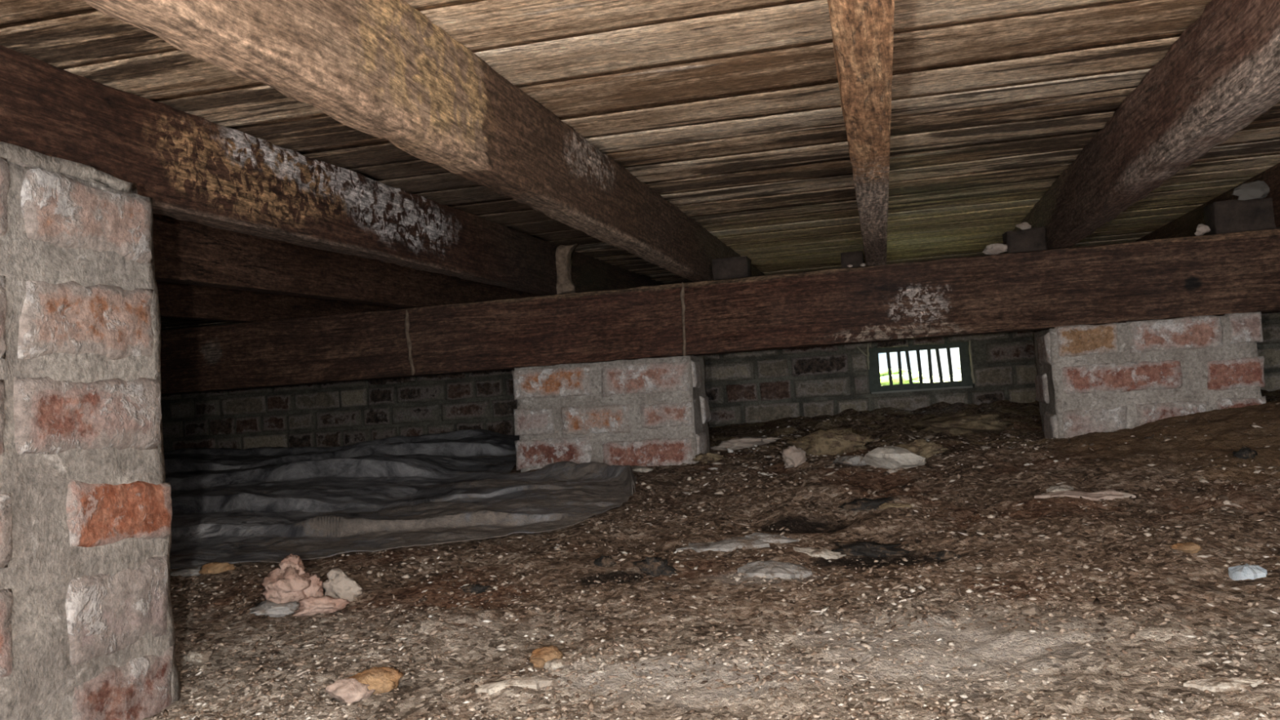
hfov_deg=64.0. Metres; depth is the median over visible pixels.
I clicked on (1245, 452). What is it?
clump
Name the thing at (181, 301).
joist
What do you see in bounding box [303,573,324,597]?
lump
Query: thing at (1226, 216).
block
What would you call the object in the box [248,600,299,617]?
lump
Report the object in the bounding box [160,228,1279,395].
beam
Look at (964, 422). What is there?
clod
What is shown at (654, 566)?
clump
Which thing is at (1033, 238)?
block
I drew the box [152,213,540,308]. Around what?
joist
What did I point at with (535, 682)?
flake
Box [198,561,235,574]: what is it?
stone
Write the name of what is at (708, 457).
clod
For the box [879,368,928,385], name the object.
shrub
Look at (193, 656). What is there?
stone
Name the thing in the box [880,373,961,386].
lawn
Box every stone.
[170,567,201,576]
[182,649,213,664]
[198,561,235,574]
[324,677,375,703]
[348,666,403,693]
[528,644,563,667]
[543,658,570,671]
[631,466,653,472]
[779,444,807,467]
[832,455,866,466]
[863,445,926,469]
[1021,604,1041,615]
[1170,542,1202,553]
[1227,563,1266,580]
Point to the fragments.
(931, 436)
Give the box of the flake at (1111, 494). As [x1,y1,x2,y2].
[1034,488,1135,501]
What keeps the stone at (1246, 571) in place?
on the floor
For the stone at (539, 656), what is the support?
on the floor
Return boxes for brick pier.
[0,141,181,719]
[511,355,711,472]
[1033,311,1266,439]
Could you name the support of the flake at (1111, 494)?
on the floor
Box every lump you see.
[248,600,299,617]
[262,565,311,604]
[279,553,305,575]
[291,595,351,617]
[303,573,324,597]
[322,568,363,601]
[982,243,1007,254]
[1015,222,1031,230]
[1194,223,1210,235]
[1231,180,1269,199]
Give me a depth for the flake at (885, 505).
1.61 m
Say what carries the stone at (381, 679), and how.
on the floor
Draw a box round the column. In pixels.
[555,242,578,293]
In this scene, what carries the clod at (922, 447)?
on the floor
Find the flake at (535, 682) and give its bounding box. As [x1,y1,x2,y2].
[475,676,557,694]
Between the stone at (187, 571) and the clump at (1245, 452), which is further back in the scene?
the clump at (1245, 452)
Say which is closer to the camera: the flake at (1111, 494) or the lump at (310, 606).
the lump at (310, 606)
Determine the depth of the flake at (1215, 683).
0.81 m
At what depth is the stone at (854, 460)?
1.98 m
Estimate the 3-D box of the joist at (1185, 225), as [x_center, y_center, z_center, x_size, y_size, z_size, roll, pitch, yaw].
[1.098,-0.353,1.127,0.053,0.127,4.890,-4,-2,13]
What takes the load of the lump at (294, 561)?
on the lump at (290, 586)
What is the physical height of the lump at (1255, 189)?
0.048 m
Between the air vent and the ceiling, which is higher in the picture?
the ceiling
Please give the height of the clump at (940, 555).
0.014 m
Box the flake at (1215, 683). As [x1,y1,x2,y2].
[1183,676,1263,692]
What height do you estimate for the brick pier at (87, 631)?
0.597 m
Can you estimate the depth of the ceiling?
1.38 m
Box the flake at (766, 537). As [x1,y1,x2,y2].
[745,532,799,543]
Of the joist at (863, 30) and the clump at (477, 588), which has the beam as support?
the joist at (863, 30)
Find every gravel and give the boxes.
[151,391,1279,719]
[152,404,1279,719]
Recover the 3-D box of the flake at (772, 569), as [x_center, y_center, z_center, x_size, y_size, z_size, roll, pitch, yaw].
[0.172,0.273,1.310,0.098,0.029,0.051,-4,-2,13]
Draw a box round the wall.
[160,312,1279,451]
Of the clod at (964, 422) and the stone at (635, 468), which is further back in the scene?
the clod at (964, 422)
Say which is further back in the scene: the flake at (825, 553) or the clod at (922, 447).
the clod at (922, 447)
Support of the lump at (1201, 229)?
on the beam
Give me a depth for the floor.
1.21 m
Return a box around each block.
[711,256,751,279]
[840,250,864,268]
[1002,226,1046,253]
[1203,197,1279,235]
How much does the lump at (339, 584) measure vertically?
0.048 m
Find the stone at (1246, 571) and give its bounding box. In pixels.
[1227,563,1266,580]
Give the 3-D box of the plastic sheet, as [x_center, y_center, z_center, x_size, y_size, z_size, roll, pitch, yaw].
[-1.065,0.325,2.854,2.488,0.149,2.471,-4,-2,13]
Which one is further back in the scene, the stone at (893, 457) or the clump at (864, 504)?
the stone at (893, 457)
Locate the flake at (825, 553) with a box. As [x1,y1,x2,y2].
[793,546,845,559]
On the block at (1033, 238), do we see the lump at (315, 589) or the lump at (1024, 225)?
the lump at (1024, 225)
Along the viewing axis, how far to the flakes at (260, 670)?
1.13 m
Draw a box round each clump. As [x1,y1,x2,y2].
[461,583,494,593]
[593,555,615,567]
[631,556,676,577]
[831,541,911,557]
[838,497,897,511]
[928,551,962,559]
[1231,445,1257,459]
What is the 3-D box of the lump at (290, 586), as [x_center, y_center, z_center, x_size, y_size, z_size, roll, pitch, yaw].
[-0.442,0.291,1.292,0.062,0.064,0.062,-4,-2,-10]
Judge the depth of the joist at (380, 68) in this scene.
0.98 m
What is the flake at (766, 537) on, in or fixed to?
on the floor
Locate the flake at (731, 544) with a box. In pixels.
[675,537,769,552]
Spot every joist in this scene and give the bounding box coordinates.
[0,44,666,295]
[82,0,764,281]
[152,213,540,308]
[155,281,404,323]
[826,0,894,266]
[1000,0,1279,253]
[1135,163,1279,241]
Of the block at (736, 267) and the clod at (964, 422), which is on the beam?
the block at (736, 267)
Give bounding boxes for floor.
[142,389,1279,719]
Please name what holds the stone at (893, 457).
on the floor
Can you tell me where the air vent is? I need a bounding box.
[855,339,975,394]
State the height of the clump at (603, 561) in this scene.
0.019 m
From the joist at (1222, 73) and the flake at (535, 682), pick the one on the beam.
the joist at (1222, 73)
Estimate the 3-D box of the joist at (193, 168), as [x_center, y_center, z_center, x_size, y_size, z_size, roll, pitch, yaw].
[-0.496,-0.234,1.505,0.050,0.128,4.892,-4,-2,15]
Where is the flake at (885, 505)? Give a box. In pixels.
[877,502,912,509]
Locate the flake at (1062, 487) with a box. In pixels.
[1046,484,1073,493]
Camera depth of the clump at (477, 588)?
1.30 m
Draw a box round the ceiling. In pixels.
[0,0,1279,330]
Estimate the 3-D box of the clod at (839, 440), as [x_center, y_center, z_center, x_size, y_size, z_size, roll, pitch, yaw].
[0.413,0.183,2.239,0.199,0.074,0.114,-4,-2,8]
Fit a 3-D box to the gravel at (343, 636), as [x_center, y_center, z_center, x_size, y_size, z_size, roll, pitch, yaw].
[0.625,0.216,1.979,3.013,0.187,3.254,-4,-2,13]
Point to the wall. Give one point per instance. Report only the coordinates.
(766, 385)
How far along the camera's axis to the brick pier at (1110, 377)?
2.14 m
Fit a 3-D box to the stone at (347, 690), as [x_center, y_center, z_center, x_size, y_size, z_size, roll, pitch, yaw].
[-0.269,0.307,0.952,0.042,0.023,0.034,-3,-2,-28]
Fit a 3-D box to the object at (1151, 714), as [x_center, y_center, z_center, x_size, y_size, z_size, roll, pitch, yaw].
[0.415,0.239,2.213,2.281,0.183,3.614,-5,-2,37]
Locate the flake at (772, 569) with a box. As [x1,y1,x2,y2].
[737,560,812,579]
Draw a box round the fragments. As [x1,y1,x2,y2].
[675,410,1069,494]
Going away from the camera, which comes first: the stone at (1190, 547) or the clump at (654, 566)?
the stone at (1190, 547)
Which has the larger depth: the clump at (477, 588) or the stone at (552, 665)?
the clump at (477, 588)
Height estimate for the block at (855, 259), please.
0.039 m
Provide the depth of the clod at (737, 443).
2.56 m
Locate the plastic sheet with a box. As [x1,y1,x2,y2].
[163,428,636,568]
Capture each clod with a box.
[692,453,726,463]
[710,435,782,450]
[783,425,875,455]
[896,439,950,457]
[908,411,1013,434]
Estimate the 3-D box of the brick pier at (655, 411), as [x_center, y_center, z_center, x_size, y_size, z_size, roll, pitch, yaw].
[-0.059,0.194,2.508,0.455,0.384,0.203,-4,-2,13]
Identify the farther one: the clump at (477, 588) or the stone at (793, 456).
the stone at (793, 456)
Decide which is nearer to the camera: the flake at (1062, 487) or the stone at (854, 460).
the flake at (1062, 487)
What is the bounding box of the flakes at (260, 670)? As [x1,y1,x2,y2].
[175,411,1279,719]
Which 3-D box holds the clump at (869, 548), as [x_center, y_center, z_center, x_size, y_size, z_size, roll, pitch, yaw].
[0.308,0.258,1.394,0.118,0.021,0.080,-5,-2,39]
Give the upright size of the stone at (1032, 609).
0.012 m
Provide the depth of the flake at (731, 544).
1.43 m
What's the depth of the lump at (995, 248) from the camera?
2.26 m
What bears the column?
on the beam

